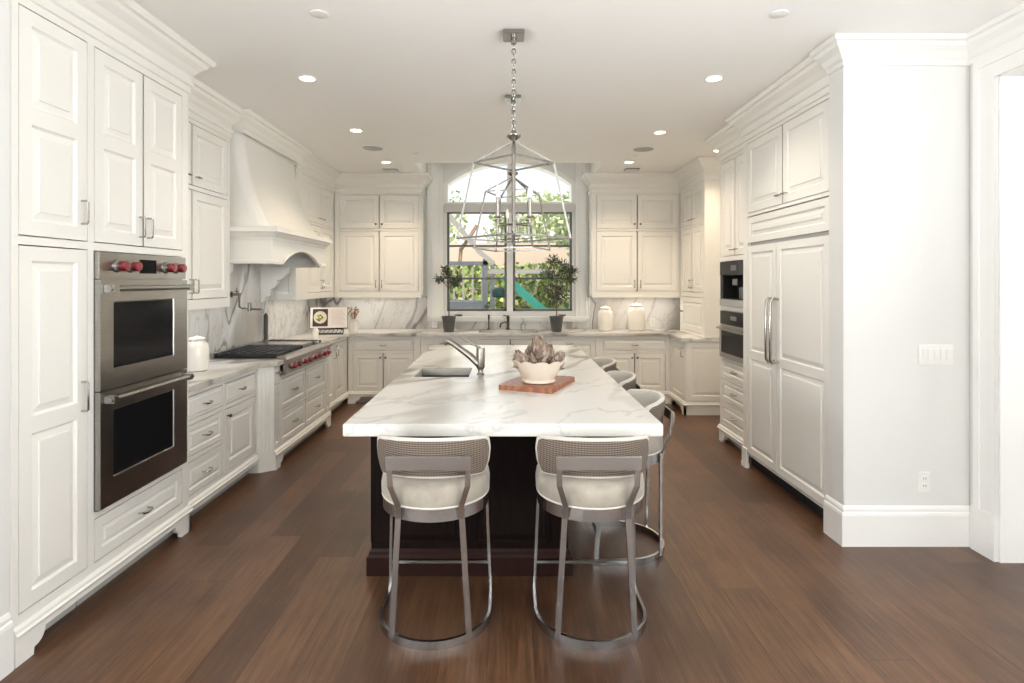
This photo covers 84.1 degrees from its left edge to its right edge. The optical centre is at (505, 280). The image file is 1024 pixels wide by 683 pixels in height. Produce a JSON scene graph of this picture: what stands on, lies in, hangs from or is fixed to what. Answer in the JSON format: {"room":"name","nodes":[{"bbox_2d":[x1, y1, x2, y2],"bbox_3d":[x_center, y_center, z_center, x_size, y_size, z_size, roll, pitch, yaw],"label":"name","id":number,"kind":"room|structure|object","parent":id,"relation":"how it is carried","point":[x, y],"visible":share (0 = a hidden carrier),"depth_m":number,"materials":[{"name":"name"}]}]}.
{"room":"kitchen","nodes":[
{"label":"kitchen","id":0,"kind":"room"},
{"bbox_2d":[0,0,9,616],"bbox_3d":[-2.438,0.075,2.045,0.785,3.050,0.590,0,0,0],"label":"wall","id":1,"kind":"structure","parent":0,"point":[4,4],"depth_m":2.32,"materials":[{"name":"white paint"}]},
{"bbox_2d":[0,612,13,680],"bbox_3d":[-2.034,1.480,2.042,0.022,0.240,0.585,0,0,0],"label":"baseboard","id":2,"kind":"structure","parent":1,"relation":"attached to","point":[6,624],"depth_m":2.31,"materials":[{"name":"white paint"}]},
{"bbox_2d":[318,163,589,391],"bbox_3d":[0.025,-0.225,8.150,5.850,3.850,0.200,0,0,0],"label":"wall","id":3,"kind":"structure","parent":0,"point":[450,169],"depth_m":8.05,"materials":[{"name":"white paint"}]},
{"bbox_2d":[334,173,432,297],"bbox_3d":[-1.679,-0.611,7.814,1.293,1.672,0.463,0,0,0],"label":"upper cabinet","id":4,"kind":"object","parent":3,"relation":"attached to","point":[379,218],"visible":0.99,"depth_m":7.70,"materials":[{"name":"white paint"}]},
{"bbox_2d":[334,296,424,297],"bbox_3d":[-1.738,0.216,7.867,1.175,0.017,0.357,0,0,0],"label":"light","id":5,"kind":"object","parent":4,"relation":"attached to","point":[334,296],"depth_m":7.69,"materials":[{"name":"white plastic"}]},
{"bbox_2d":[427,163,443,315],"bbox_3d":[-0.998,-0.790,8.029,0.225,2.580,0.042,0,0,0],"label":"trim","id":6,"kind":"structure","parent":3,"relation":"attached to","point":[435,208],"depth_m":8.02,"materials":[{"name":"white paint"}]},
{"bbox_2d":[319,296,679,328],"bbox_3d":[0.080,0.448,8.040,5.440,0.463,0.017,0,0,0],"label":"backsplash","id":7,"kind":"structure","parent":3,"relation":"attached to","point":[374,313],"depth_m":8.03,"materials":[{"name":"stone"}]},
{"bbox_2d":[432,319,436,327],"bbox_3d":[-1.010,0.600,8.026,0.074,0.120,0.010,0,0,0],"label":"power outlet","id":8,"kind":"object","parent":7,"relation":"attached to","point":[434,324],"visible":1,"depth_m":8.02,"materials":[{"name":"white plastic"}]},
{"bbox_2d":[650,318,654,325],"bbox_3d":[2.070,0.580,8.026,0.074,0.120,0.010,0,0,0],"label":"power outlet","id":9,"kind":"object","parent":7,"relation":"attached to","point":[652,320],"visible":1,"depth_m":8.02,"materials":[{"name":"white plastic"}]},
{"bbox_2d":[447,164,571,310],"bbox_3d":[0.050,-0.618,8.115,1.780,2.095,0.110,0,0,0],"label":"window","id":10,"kind":"structure","parent":3,"relation":"in","point":[509,278],"depth_m":8.10,"materials":[{"name":"grey"}]},
{"bbox_2d":[444,204,574,211],"bbox_3d":[0.050,-1.032,8.018,1.840,0.115,0.065,0,0,0],"label":"roller shade","id":11,"kind":"object","parent":10,"relation":"attached to","point":[447,207],"visible":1,"depth_m":7.99,"materials":[{"name":"grey fabric"}]},
{"bbox_2d":[443,163,575,205],"bbox_3d":[0.050,-1.400,8.035,1.870,0.680,0.030,0,0,0],"label":"trim","id":12,"kind":"structure","parent":3,"relation":"attached to","point":[547,168],"depth_m":8.02,"materials":[{"name":"white paint"}]},
{"bbox_2d":[430,316,589,321],"bbox_3d":[0.055,0.535,8.002,2.230,0.070,0.095,0,0,0],"label":"window sill","id":13,"kind":"structure","parent":3,"relation":"attached to","point":[435,318],"depth_m":7.99,"materials":[{"name":"white paint"}]},
{"bbox_2d":[576,163,589,315],"bbox_3d":[1.085,-0.790,8.029,0.200,2.580,0.042,0,0,0],"label":"trim","id":14,"kind":"structure","parent":3,"relation":"attached to","point":[582,298],"depth_m":8.02,"materials":[{"name":"white paint"}]},
{"bbox_2d":[580,173,679,297],"bbox_3d":[1.701,-0.611,7.814,1.308,1.672,0.463,0,0,0],"label":"upper cabinet","id":15,"kind":"object","parent":3,"relation":"attached to","point":[634,218],"visible":0.99,"depth_m":7.70,"materials":[{"name":"white paint"}]},
{"bbox_2d":[589,296,679,297],"bbox_3d":[1.760,0.216,7.867,1.190,0.017,0.357,0,0,0],"label":"light","id":16,"kind":"object","parent":15,"relation":"attached to","point":[589,296],"depth_m":7.69,"materials":[{"name":"white plastic"}]},
{"bbox_2d":[422,163,594,169],"bbox_3d":[0.035,-1.895,7.590,2.510,0.650,1.420,0,0,0],"label":"ceiling","id":17,"kind":"structure","parent":0,"point":[424,164],"depth_m":7.90,"materials":[{"name":"white paint"}]},
{"bbox_2d":[0,398,1023,682],"bbox_3d":[0.550,1.650,1.800,9.900,0.100,13.000,0,0,0],"label":"floor","id":18,"kind":"structure","parent":0,"point":[268,582],"depth_m":2.83,"materials":[{"name":"brown wood"}]},
{"bbox_2d":[10,0,104,668],"bbox_3d":[-2.299,0.076,2.567,0.753,3.047,0.445,0,0,0],"label":"pantry cabinet","id":19,"kind":"object","parent":18,"relation":"on","point":[50,40],"visible":0.98,"depth_m":2.54,"materials":[{"name":"white paint"}]},
{"bbox_2d":[76,0,215,605],"bbox_3d":[-2.299,0.076,3.278,0.753,3.047,0.976,0,0,0],"label":"tall cabinet","id":20,"kind":"object","parent":18,"relation":"on","point":[142,70],"visible":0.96,"depth_m":3.14,"materials":[{"name":"white paint"}]},
{"bbox_2d":[94,251,193,511],"bbox_3d":[-2.287,0.497,3.195,0.662,1.290,0.764,0,0,0],"label":"double oven","id":21,"kind":"object","parent":20,"relation":"in","point":[141,376],"visible":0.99,"depth_m":3.09,"materials":[{"name":"silver metal"}]},
{"bbox_2d":[188,369,259,515],"bbox_3d":[-2.350,1.161,4.185,0.640,0.878,1.060,0,0,0],"label":"base cabinet","id":22,"kind":"object","parent":18,"relation":"on","point":[222,416],"visible":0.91,"depth_m":4.12,"materials":[{"name":"white paint"}]},
{"bbox_2d":[188,329,718,392],"bbox_3d":[0.068,0.700,5.843,5.465,0.040,4.375,0,0,0],"label":"countertop","id":23,"kind":"structure","parent":22,"relation":"on","point":[219,370],"depth_m":7.38,"materials":[{"name":"white stone"}]},
{"bbox_2d":[188,335,209,371],"bbox_3d":[-2.340,0.545,4.300,0.170,0.270,0.170,0,0,0],"label":"canister","id":24,"kind":"object","parent":23,"relation":"on","point":[198,348],"visible":0.9,"depth_m":4.24,"materials":[{"name":"white ceramic"}]},
{"bbox_2d":[264,313,267,339],"bbox_3d":[-2.627,0.515,6.215,0.044,0.330,0.044,0,0,0],"label":"pepper mill","id":25,"kind":"object","parent":23,"relation":"on","point":[265,314],"visible":0.85,"depth_m":6.20,"materials":[{"name":"grey metal"}]},
{"bbox_2d":[210,339,330,374],"bbox_3d":[-2.223,0.724,5.555,0.714,0.192,1.240,0,0,0],"label":"rangetop","id":26,"kind":"object","parent":23,"relation":"on","point":[296,354],"visible":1,"depth_m":5.32,"materials":[{"name":"silver metal"}]},
{"bbox_2d":[214,342,318,357],"bbox_3d":[-2.272,0.670,5.555,0.545,0.010,1.200,0,0,0],"label":"grate","id":27,"kind":"object","parent":26,"relation":"on","point":[298,347],"depth_m":5.14,"materials":[{"name":"black metal"}]},
{"bbox_2d":[312,326,318,339],"bbox_3d":[-2.220,0.605,6.620,0.070,0.150,0.070,0,0,0],"label":"salt cellar","id":28,"kind":"object","parent":23,"relation":"on","point":[315,333],"visible":1,"depth_m":6.59,"materials":[{"name":"white ceramic"}]},
{"bbox_2d":[318,328,343,334],"bbox_3d":[-2.251,0.528,7.224,0.352,0.299,0.200,0,0,-14],"label":"book stand","id":29,"kind":"object","parent":23,"relation":"on","point":[323,333],"visible":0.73,"depth_m":7.17,"materials":[{"name":"grey metal"}]},
{"bbox_2d":[309,307,347,328],"bbox_3d":[-2.247,0.469,7.209,0.464,0.265,0.102,0,0,-14],"label":"open cookbook","id":30,"kind":"object","parent":29,"relation":"on","point":[320,317],"visible":1,"depth_m":7.20,"materials":[{"name":"white paper"}]},
{"bbox_2d":[312,309,327,326],"bbox_3d":[-2.344,0.462,7.170,0.183,0.216,0.069,0,0,-14],"label":"food photo","id":31,"kind":"object","parent":30,"relation":"attached to","point":[319,316],"depth_m":7.16,"materials":[{"name":"multicoloured"}]},
{"bbox_2d":[349,319,360,332],"bbox_3d":[-2.012,0.590,7.526,0.140,0.180,0.119,0,0,-36],"label":"pitcher","id":32,"kind":"object","parent":23,"relation":"on","point":[353,327],"visible":1,"depth_m":7.48,"materials":[{"name":"white ceramic"}]},
{"bbox_2d":[348,307,358,318],"bbox_3d":[-2.014,0.444,7.535,0.172,0.214,0.140,0,0,35],"label":"dried flowers","id":33,"kind":"object","parent":32,"relation":"in","point":[351,309],"visible":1,"depth_m":7.51,"materials":[{"name":"brown plant"}]},
{"bbox_2d":[433,265,462,331],"bbox_3d":[-0.764,0.224,7.606,0.439,0.912,0.221,0,0,0],"label":"tree","id":34,"kind":"object","parent":23,"relation":"on","point":[448,321],"visible":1,"depth_m":7.57,"materials":[{"name":"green plant"}]},
{"bbox_2d":[487,314,489,329],"bbox_3d":[-0.240,0.573,7.920,0.044,0.215,0.044,0,0,0],"label":"sprayer","id":35,"kind":"object","parent":23,"relation":"on","point":[488,328],"visible":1,"depth_m":7.91,"materials":[{"name":"brown metal"}]},
{"bbox_2d":[499,315,509,329],"bbox_3d":[-0.034,0.574,7.827,0.074,0.213,0.281,0,0,30],"label":"window faucet","id":36,"kind":"object","parent":23,"relation":"on","point":[507,316],"visible":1,"depth_m":7.89,"materials":[{"name":"brown metal"}]},
{"bbox_2d":[539,254,579,331],"bbox_3d":[0.716,0.155,7.589,0.552,1.051,0.302,0,0,0],"label":"tree","id":37,"kind":"object","parent":23,"relation":"on","point":[556,322],"visible":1,"depth_m":7.58,"materials":[{"name":"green plant"}]},
{"bbox_2d":[598,305,612,330],"bbox_3d":[1.360,0.507,7.780,0.210,0.345,0.210,0,0,0],"label":"lidded jar","id":38,"kind":"object","parent":23,"relation":"on","point":[605,315],"visible":1,"depth_m":7.70,"materials":[{"name":"white ceramic"}]},
{"bbox_2d":[628,302,644,330],"bbox_3d":[1.790,0.487,7.800,0.230,0.385,0.230,0,0,0],"label":"lidded jar","id":39,"kind":"object","parent":23,"relation":"on","point":[636,313],"visible":1,"depth_m":7.71,"materials":[{"name":"white ceramic"}]},
{"bbox_2d":[674,157,719,337],"bbox_3d":[2.523,-0.386,7.163,0.563,2.122,1.063,0,0,0],"label":"upper cabinet","id":40,"kind":"object","parent":23,"relation":"on","point":[699,180],"visible":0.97,"depth_m":6.91,"materials":[{"name":"white paint"}]},
{"bbox_2d":[248,352,331,472],"bbox_3d":[-2.290,1.161,5.555,0.740,0.878,1.660,0,0,0],"label":"base cabinet","id":41,"kind":"object","parent":18,"relation":"on","point":[291,407],"visible":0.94,"depth_m":5.12,"materials":[{"name":"white paint"}]},
{"bbox_2d":[330,337,348,410],"bbox_3d":[-2.351,1.161,6.900,0.637,0.878,1.000,0,0,0],"label":"base cabinet","id":42,"kind":"object","parent":18,"relation":"on","point":[338,392],"visible":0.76,"depth_m":7.02,"materials":[{"name":"white paint"}]},
{"bbox_2d":[348,336,416,403],"bbox_3d":[-1.616,1.161,7.700,0.898,0.878,0.640,0,0,0],"label":"base cabinet","id":43,"kind":"object","parent":18,"relation":"on","point":[374,362],"visible":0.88,"depth_m":7.42,"materials":[{"name":"white paint"}]},
{"bbox_2d":[377,434,491,650],"bbox_3d":[-0.335,1.141,2.682,0.530,0.918,0.481,0,0,0],"label":"counter stool","id":44,"kind":"object","parent":18,"relation":"on","point":[427,480],"visible":1,"depth_m":2.50,"materials":[{"name":"grey metal"}]},
{"bbox_2d":[417,336,471,358],"bbox_3d":[-0.806,1.161,7.700,0.721,0.878,0.640,0,0,0],"label":"base cabinet","id":45,"kind":"object","parent":18,"relation":"on","point":[424,343],"visible":0.27,"depth_m":7.42,"materials":[{"name":"white paint"}]},
{"bbox_2d":[366,436,572,575],"bbox_3d":[-0.198,1.171,4.515,1.119,0.858,2.874,0,0,0],"label":"kitchen island","id":46,"kind":"object","parent":18,"relation":"on","point":[512,464],"visible":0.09,"depth_m":3.10,"materials":[{"name":"brown wood"}]},
{"bbox_2d":[343,345,662,435],"bbox_3d":[-0.015,0.710,4.365,1.525,0.060,3.330,0,0,0],"label":"island countertop","id":47,"kind":"structure","parent":46,"relation":"on","point":[594,404],"depth_m":3.10,"materials":[{"name":"white stone"}]},
{"bbox_2d":[421,375,468,376],"bbox_3d":[-0.459,0.841,4.240,0.398,0.199,0.432,0,0,0],"label":"sink basin","id":48,"kind":"object","parent":47,"relation":"in","point":[422,375],"visible":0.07,"depth_m":4.45,"materials":[{"name":"grey metal"}]},
{"bbox_2d":[442,335,484,374],"bbox_3d":[-0.314,0.538,4.168,0.331,0.284,0.061,0,0,16],"label":"island faucet","id":49,"kind":"object","parent":47,"relation":"on","point":[478,360],"visible":1,"depth_m":4.12,"materials":[{"name":"silver metal"}]},
{"bbox_2d":[499,375,574,393],"bbox_3d":[0.210,0.665,3.710,0.360,0.030,0.490,0,0,24],"label":"cutting board","id":50,"kind":"object","parent":47,"relation":"on","point":[515,384],"visible":0.65,"depth_m":3.54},
{"bbox_2d":[511,358,565,383],"bbox_3d":[0.209,0.574,3.659,0.357,0.149,0.357,0,0,0],"label":"ceramic bowl","id":51,"kind":"object","parent":50,"relation":"on","point":[538,373],"visible":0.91,"depth_m":3.55,"materials":[{"name":"beige ceramic"}]},
{"bbox_2d":[512,349,530,368],"bbox_3d":[0.097,0.502,3.633,0.119,0.134,0.117,0,0,-25],"label":"artichoke","id":52,"kind":"object","parent":51,"relation":"in","point":[519,356],"visible":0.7,"depth_m":3.60,"materials":[{"name":"brown plant"}]},
{"bbox_2d":[527,335,551,363],"bbox_3d":[0.212,0.454,3.649,0.160,0.220,0.175,0,0,0],"label":"artichoke","id":53,"kind":"object","parent":51,"relation":"in","point":[538,352],"visible":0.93,"depth_m":3.61,"materials":[{"name":"brown plant"}]},
{"bbox_2d":[547,344,554,363],"bbox_3d":[0.282,0.482,3.744,0.100,0.146,0.107,0,0,-2],"label":"artichoke","id":54,"kind":"object","parent":51,"relation":"in","point":[550,346],"visible":0.23,"depth_m":3.74,"materials":[{"name":"brown plant"}]},
{"bbox_2d":[548,350,565,369],"bbox_3d":[0.327,0.506,3.641,0.125,0.136,0.114,0,0,44],"label":"artichoke","id":55,"kind":"object","parent":51,"relation":"in","point":[559,356],"visible":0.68,"depth_m":3.61,"materials":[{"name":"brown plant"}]},
{"bbox_2d":[472,336,547,344],"bbox_3d":[0.055,1.161,7.704,1.000,0.878,0.633,0,0,0],"label":"base cabinet","id":56,"kind":"object","parent":18,"relation":"on","point":[478,340],"visible":0.2,"depth_m":7.42,"materials":[{"name":"white paint"}]},
{"bbox_2d":[548,336,600,358],"bbox_3d":[0.900,1.161,7.700,0.688,0.878,0.640,0,0,0],"label":"base cabinet","id":57,"kind":"object","parent":18,"relation":"on","point":[590,345],"visible":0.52,"depth_m":7.42,"materials":[{"name":"white paint"}]},
{"bbox_2d":[532,434,648,650],"bbox_3d":[0.400,1.141,2.682,0.530,0.918,0.481,0,0,0],"label":"counter stool","id":58,"kind":"object","parent":18,"relation":"on","point":[595,480],"visible":1,"depth_m":2.50,"materials":[{"name":"white fabric"}]},
{"bbox_2d":[568,358,620,436],"bbox_3d":[0.729,1.141,4.950,0.481,0.918,0.530,0,0,0],"label":"counter stool","id":59,"kind":"object","parent":18,"relation":"on","point":[607,364],"visible":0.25,"depth_m":4.94,"materials":[{"name":"white fabric"}]},
{"bbox_2d":[573,371,642,437],"bbox_3d":[0.729,1.141,4.200,0.481,0.918,0.530,0,0,0],"label":"counter stool","id":60,"kind":"object","parent":18,"relation":"on","point":[625,379],"visible":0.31,"depth_m":4.21,"materials":[{"name":"grey metal"}]},
{"bbox_2d":[581,389,673,565],"bbox_3d":[0.729,1.141,3.450,0.481,0.918,0.530,0,0,0],"label":"counter stool","id":61,"kind":"object","parent":18,"relation":"on","point":[653,401],"visible":0.4,"depth_m":3.29,"materials":[{"name":"grey metal"}]},
{"bbox_2d":[601,336,669,403],"bbox_3d":[1.692,1.161,7.700,0.894,0.878,0.640,0,0,0],"label":"base cabinet","id":62,"kind":"object","parent":18,"relation":"on","point":[647,357],"visible":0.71,"depth_m":7.42,"materials":[{"name":"white paint"}]},
{"bbox_2d":[669,337,719,414],"bbox_3d":[2.451,1.161,7.080,0.697,0.878,0.669,0,0,0],"label":"base cabinet","id":63,"kind":"object","parent":18,"relation":"on","point":[694,366],"visible":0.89,"depth_m":6.76,"materials":[{"name":"white paint"}]},
{"bbox_2d":[704,123,742,449],"bbox_3d":[2.421,0.076,5.407,0.758,3.047,0.893,0,0,0],"label":"tall cabinet","id":64,"kind":"object","parent":18,"relation":"on","point":[727,141],"visible":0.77,"depth_m":5.44,"materials":[{"name":"white paint"}]},
{"bbox_2d":[716,310,742,363],"bbox_3d":[2.324,0.523,5.355,0.473,0.460,0.670,0,0,0],"label":"oven","id":65,"kind":"object","parent":64,"relation":"in","point":[731,326],"visible":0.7,"depth_m":5.39,"materials":[{"name":"silver metal"}]},
{"bbox_2d":[720,260,742,307],"bbox_3d":[2.344,0.026,5.355,0.408,0.433,0.670,0,0,0],"label":"coffee machine","id":66,"kind":"object","parent":64,"relation":"in","point":[731,272],"visible":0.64,"depth_m":5.52,"materials":[{"name":"black metal"}]},
{"bbox_2d":[720,299,742,307],"bbox_3d":[2.144,0.210,5.355,0.008,0.065,0.670,0,0,0],"label":"drip tray","id":67,"kind":"object","parent":66,"relation":"on","point":[724,302],"depth_m":5.37,"materials":[{"name":"silver metal"}]},
{"bbox_2d":[725,56,828,517],"bbox_3d":[2.376,0.076,4.337,0.848,3.047,1.473,0,0,0],"label":"tall cabinet","id":68,"kind":"object","parent":18,"relation":"on","point":[784,128],"visible":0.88,"depth_m":4.24,"materials":[{"name":"white paint"}]},
{"bbox_2d":[748,197,828,504],"bbox_3d":[2.332,0.470,4.253,0.676,2.020,1.225,0,0,0],"label":"refrigerator","id":69,"kind":"object","parent":68,"relation":"in","point":[788,252],"visible":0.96,"depth_m":4.13,"materials":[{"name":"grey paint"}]},
{"bbox_2d":[133,0,1023,172],"bbox_3d":[0.550,-1.510,1.800,9.900,0.120,13.000,0,0,0],"label":"ceiling","id":70,"kind":"structure","parent":0,"point":[595,79],"depth_m":3.82,"materials":[{"name":"white paint"}]},
{"bbox_2d":[297,75,316,81],"bbox_3d":[-1.420,-1.446,4.060,0.136,0.006,0.136,0,0,0],"label":"recessed light","id":71,"kind":"object","parent":70,"relation":"in","point":[306,78],"visible":1,"depth_m":4.05,"materials":[{"name":"white paint"}]},
{"bbox_2d":[311,10,328,18],"bbox_3d":[-1.010,-1.446,3.080,0.094,0.007,0.094,0,0,0],"label":"sprinkler cover","id":72,"kind":"object","parent":70,"relation":"attached to","point":[322,14],"visible":1,"depth_m":3.08,"materials":[{"name":"white plastic"}]},
{"bbox_2d":[349,128,362,132],"bbox_3d":[-1.440,-1.446,5.460,0.136,0.006,0.136,0,0,0],"label":"recessed light","id":73,"kind":"object","parent":70,"relation":"in","point":[356,130],"visible":1,"depth_m":5.46,"materials":[{"name":"white paint"}]},
{"bbox_2d":[362,145,383,150],"bbox_3d":[-1.450,-1.446,6.190,0.240,0.008,0.240,0,0,0],"label":"ceiling speaker","id":74,"kind":"object","parent":70,"relation":"attached to","point":[368,147],"visible":1,"depth_m":6.18,"materials":[{"name":"white paint"}]},
{"bbox_2d":[383,169,398,170],"bbox_3d":[-1.500,-1.444,7.400,0.180,0.012,0.140,0,0,0],"label":"ceiling vent","id":75,"kind":"object","parent":70,"relation":"in","point":[383,169],"visible":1,"depth_m":7.39,"materials":[{"name":"grey"}]},
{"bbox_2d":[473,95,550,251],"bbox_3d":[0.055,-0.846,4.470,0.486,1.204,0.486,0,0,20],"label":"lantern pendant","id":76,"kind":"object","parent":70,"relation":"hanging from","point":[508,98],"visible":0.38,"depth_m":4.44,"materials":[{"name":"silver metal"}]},
{"bbox_2d":[456,29,571,242],"bbox_3d":[0.045,-0.846,3.320,0.486,1.204,0.486,0,0,45],"label":"lantern pendant","id":77,"kind":"object","parent":70,"relation":"hanging from","point":[513,36],"visible":1,"depth_m":3.31,"materials":[{"name":"silver metal"}]},
{"bbox_2d":[624,168,639,170],"bbox_3d":[1.630,-1.444,7.360,0.180,0.012,0.140,0,0,0],"label":"ceiling vent","id":78,"kind":"object","parent":70,"relation":"in","point":[626,169],"visible":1,"depth_m":7.33,"materials":[{"name":"grey"}]},
{"bbox_2d":[632,146,654,151],"bbox_3d":[1.510,-1.446,6.240,0.240,0.008,0.240,0,0,0],"label":"ceiling speaker","id":79,"kind":"object","parent":70,"relation":"attached to","point":[637,149],"visible":1,"depth_m":6.23,"materials":[{"name":"white paint"}]},
{"bbox_2d":[634,147,652,151],"bbox_3d":[1.510,-1.445,6.240,0.216,0.006,0.216,0,0,0],"label":"grille","id":80,"kind":"object","parent":79,"relation":"attached to","point":[638,149],"depth_m":6.23,"materials":[{"name":"grey metal"}]},
{"bbox_2d":[653,130,666,134],"bbox_3d":[1.500,-1.446,5.530,0.136,0.006,0.136,0,0,0],"label":"recessed light","id":81,"kind":"object","parent":70,"relation":"in","point":[658,132],"visible":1,"depth_m":5.53,"materials":[{"name":"white paint"}]},
{"bbox_2d":[704,75,723,81],"bbox_3d":[1.486,-1.446,4.060,0.136,0.006,0.136,0,0,0],"label":"recessed light","id":82,"kind":"object","parent":70,"relation":"in","point":[713,78],"visible":1,"depth_m":4.05,"materials":[{"name":"white paint"}]},
{"bbox_2d":[769,10,788,18],"bbox_3d":[1.480,-1.446,3.080,0.094,0.007,0.094,0,0,0],"label":"sprinkler cover","id":83,"kind":"object","parent":70,"relation":"attached to","point":[779,13],"visible":1,"depth_m":3.08,"materials":[{"name":"white plastic"}]},
{"bbox_2d":[829,66,968,505],"bbox_3d":[2.428,0.075,3.520,0.765,3.050,0.160,0,0,0],"label":"wall","id":84,"kind":"structure","parent":0,"point":[899,135],"depth_m":3.44,"materials":[{"name":"white paint"}]},
{"bbox_2d":[823,495,969,546],"bbox_3d":[2.417,1.480,3.510,0.787,0.240,0.220,0,0,0],"label":"baseboard","id":85,"kind":"structure","parent":84,"relation":"attached to","point":[848,526],"depth_m":3.42,"materials":[{"name":"white paint"}]},
{"bbox_2d":[918,472,929,491],"bbox_3d":[2.530,1.215,3.435,0.074,0.120,0.010,0,0,0],"label":"power outlet","id":86,"kind":"object","parent":84,"relation":"attached to","point":[923,477],"visible":1,"depth_m":3.43,"materials":[{"name":"white plastic"}]},
{"bbox_2d":[922,476,927,480],"bbox_3d":[2.530,1.193,3.433,0.034,0.030,0.003,0,0,0],"label":"socket","id":87,"kind":"object","parent":86,"relation":"attached to","point":[924,478],"depth_m":3.43,"materials":[{"name":"white plastic"}]},
{"bbox_2d":[922,483,927,487],"bbox_3d":[2.530,1.237,3.433,0.034,0.030,0.003,0,0,0],"label":"socket","id":88,"kind":"object","parent":86,"relation":"attached to","point":[924,485],"depth_m":3.43,"materials":[{"name":"white plastic"}]},
{"bbox_2d":[918,345,952,364],"bbox_3d":[2.591,0.446,3.433,0.205,0.115,0.013,0,0,0],"label":"switch plate","id":89,"kind":"object","parent":84,"relation":"attached to","point":[927,354],"visible":1,"depth_m":3.43,"materials":[{"name":"white plastic"}]},
{"bbox_2d":[969,66,971,505],"bbox_3d":[2.960,0.075,5.640,0.300,3.050,4.820,0,0,0],"label":"wall","id":90,"kind":"structure","parent":0,"point":[970,67],"depth_m":3.44,"materials":[{"name":"white paint"}]},
{"bbox_2d":[810,2,1023,561],"bbox_3d":[2.368,0.076,-0.400,0.885,3.048,8.000,0,0,0],"label":"door frame","id":91,"kind":"structure","parent":90,"relation":"attached to","point":[984,509],"depth_m":3.32,"materials":[{"name":"white paint"}]},
{"bbox_3d":[-2.755,0.075,5.025,0.150,3.050,6.050,0,0,0],"label":"wall","id":92,"kind":"structure","parent":0,"visible":0},
{"bbox_2d":[188,76,242,309],"bbox_3d":[-2.443,-0.613,4.282,0.463,1.669,1.253,0,0,0],"label":"upper cabinet","id":93,"kind":"object","parent":92,"relation":"attached to","point":[211,116],"visible":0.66,"depth_m":4.44,"materials":[{"name":"white paint"}]},
{"bbox_2d":[188,264,317,352],"bbox_3d":[-2.671,0.190,5.845,0.017,0.979,4.370,0,0,0],"label":"backsplash","id":94,"kind":"structure","parent":92,"relation":"attached to","point":[223,328],"depth_m":5.83,"materials":[{"name":"stone"}]},
{"bbox_2d":[230,288,263,313],"bbox_3d":[-2.498,0.190,5.510,0.328,0.251,0.094,0,0,0],"label":"pot filler","id":95,"kind":"object","parent":94,"relation":"attached to","point":[232,294],"visible":0.99,"depth_m":5.49,"materials":[{"name":"silver metal"}]},
{"bbox_2d":[230,109,332,301],"bbox_3d":[-2.303,-0.604,5.550,0.750,1.687,1.546,0,0,0],"label":"range hood","id":96,"kind":"object","parent":92,"relation":"attached to","point":[270,226],"visible":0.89,"depth_m":5.15,"materials":[{"name":"white paint"}]},
{"bbox_2d":[268,154,339,300],"bbox_3d":[-2.443,-0.613,6.936,0.463,1.669,1.508,0,0,0],"label":"upper cabinet","id":97,"kind":"object","parent":92,"relation":"attached to","point":[315,179],"visible":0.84,"depth_m":6.91,"materials":[{"name":"white paint"}]},
{"bbox_3d":[2.960,0.075,-0.635,0.300,3.050,7.730,0,0,0],"label":"doorway","id":98,"kind":"structure","parent":0,"visible":0},
{"bbox_2d":[999,65,1023,562],"bbox_3d":[2.958,0.214,2.066,0.305,2.772,2.332,0,0,0],"label":"door","id":99,"kind":"structure","parent":98,"relation":"attached to","point":[1011,83],"depth_m":3.22,"materials":[{"name":"white paint"}]},
{"label":"outside","id":100,"kind":"structure","parent":0,"visible":0},
{"bbox_3d":[0.000,1.810,24.150,28.000,0.180,31.700,0,0,0],"label":"ground","id":101,"kind":"structure","parent":100,"visible":0},
{"bbox_2d":[450,187,468,242],"bbox_3d":[-3.384,-1.004,19.026,4.429,5.460,2.736,0,0,0],"label":"tree","id":102,"kind":"object","parent":101,"relation":"on","point":[453,239],"visible":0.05,"depth_m":18.91,"materials":[{"name":"green plant"}]},
{"bbox_2d":[450,214,552,308],"bbox_3d":[-0.495,0.119,11.901,2.890,3.202,1.498,0,0,0],"label":"tower","id":103,"kind":"structure","parent":101,"relation":"on","point":[498,292],"depth_m":11.55,"materials":[{"name":"grey"}]},
{"bbox_2d":[492,287,503,297],"bbox_3d":[-0.130,0.225,11.300,0.300,0.210,0.295,0,0,0],"label":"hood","id":104,"kind":"object","parent":103,"relation":"attached to","point":[498,292],"depth_m":11.18,"materials":[{"name":"teal plastic"}]},
{"bbox_2d":[502,276,546,308],"bbox_3d":[0.724,0.576,11.281,1.692,1.472,0.557,0,0,4],"label":"slide","id":105,"kind":"object","parent":103,"relation":"attached to","point":[519,289],"visible":0.3,"depth_m":11.02,"materials":[{"name":"teal plastic"}]},
{"bbox_2d":[450,243,568,308],"bbox_3d":[0.000,0.310,16.575,12.000,2.820,0.150,0,0,0],"label":"wall","id":106,"kind":"structure","parent":101,"relation":"on","point":[469,254],"depth_m":16.50,"materials":[{"name":"beige paint"}]},
{"bbox_2d":[450,260,568,308],"bbox_3d":[0.017,0.547,15.509,10.192,2.346,1.216,0,0,0],"label":"hedge","id":107,"kind":"object","parent":101,"relation":"on","point":[539,296],"visible":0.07,"depth_m":15.24,"materials":[{"name":"green plant"}]},
{"bbox_2d":[483,189,567,242],"bbox_3d":[1.216,-0.762,19.999,4.078,4.976,2.508,0,0,0],"label":"tree","id":108,"kind":"object","parent":101,"relation":"on","point":[537,228],"visible":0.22,"depth_m":19.47,"materials":[{"name":"green plant"}]},
{"bbox_2d":[550,191,568,256],"bbox_3d":[2.611,-0.454,14.208,3.119,4.362,1.939,0,0,0],"label":"tree","id":109,"kind":"object","parent":101,"relation":"on","point":[560,221],"visible":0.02,"depth_m":14.15,"materials":[{"name":"green plant"}]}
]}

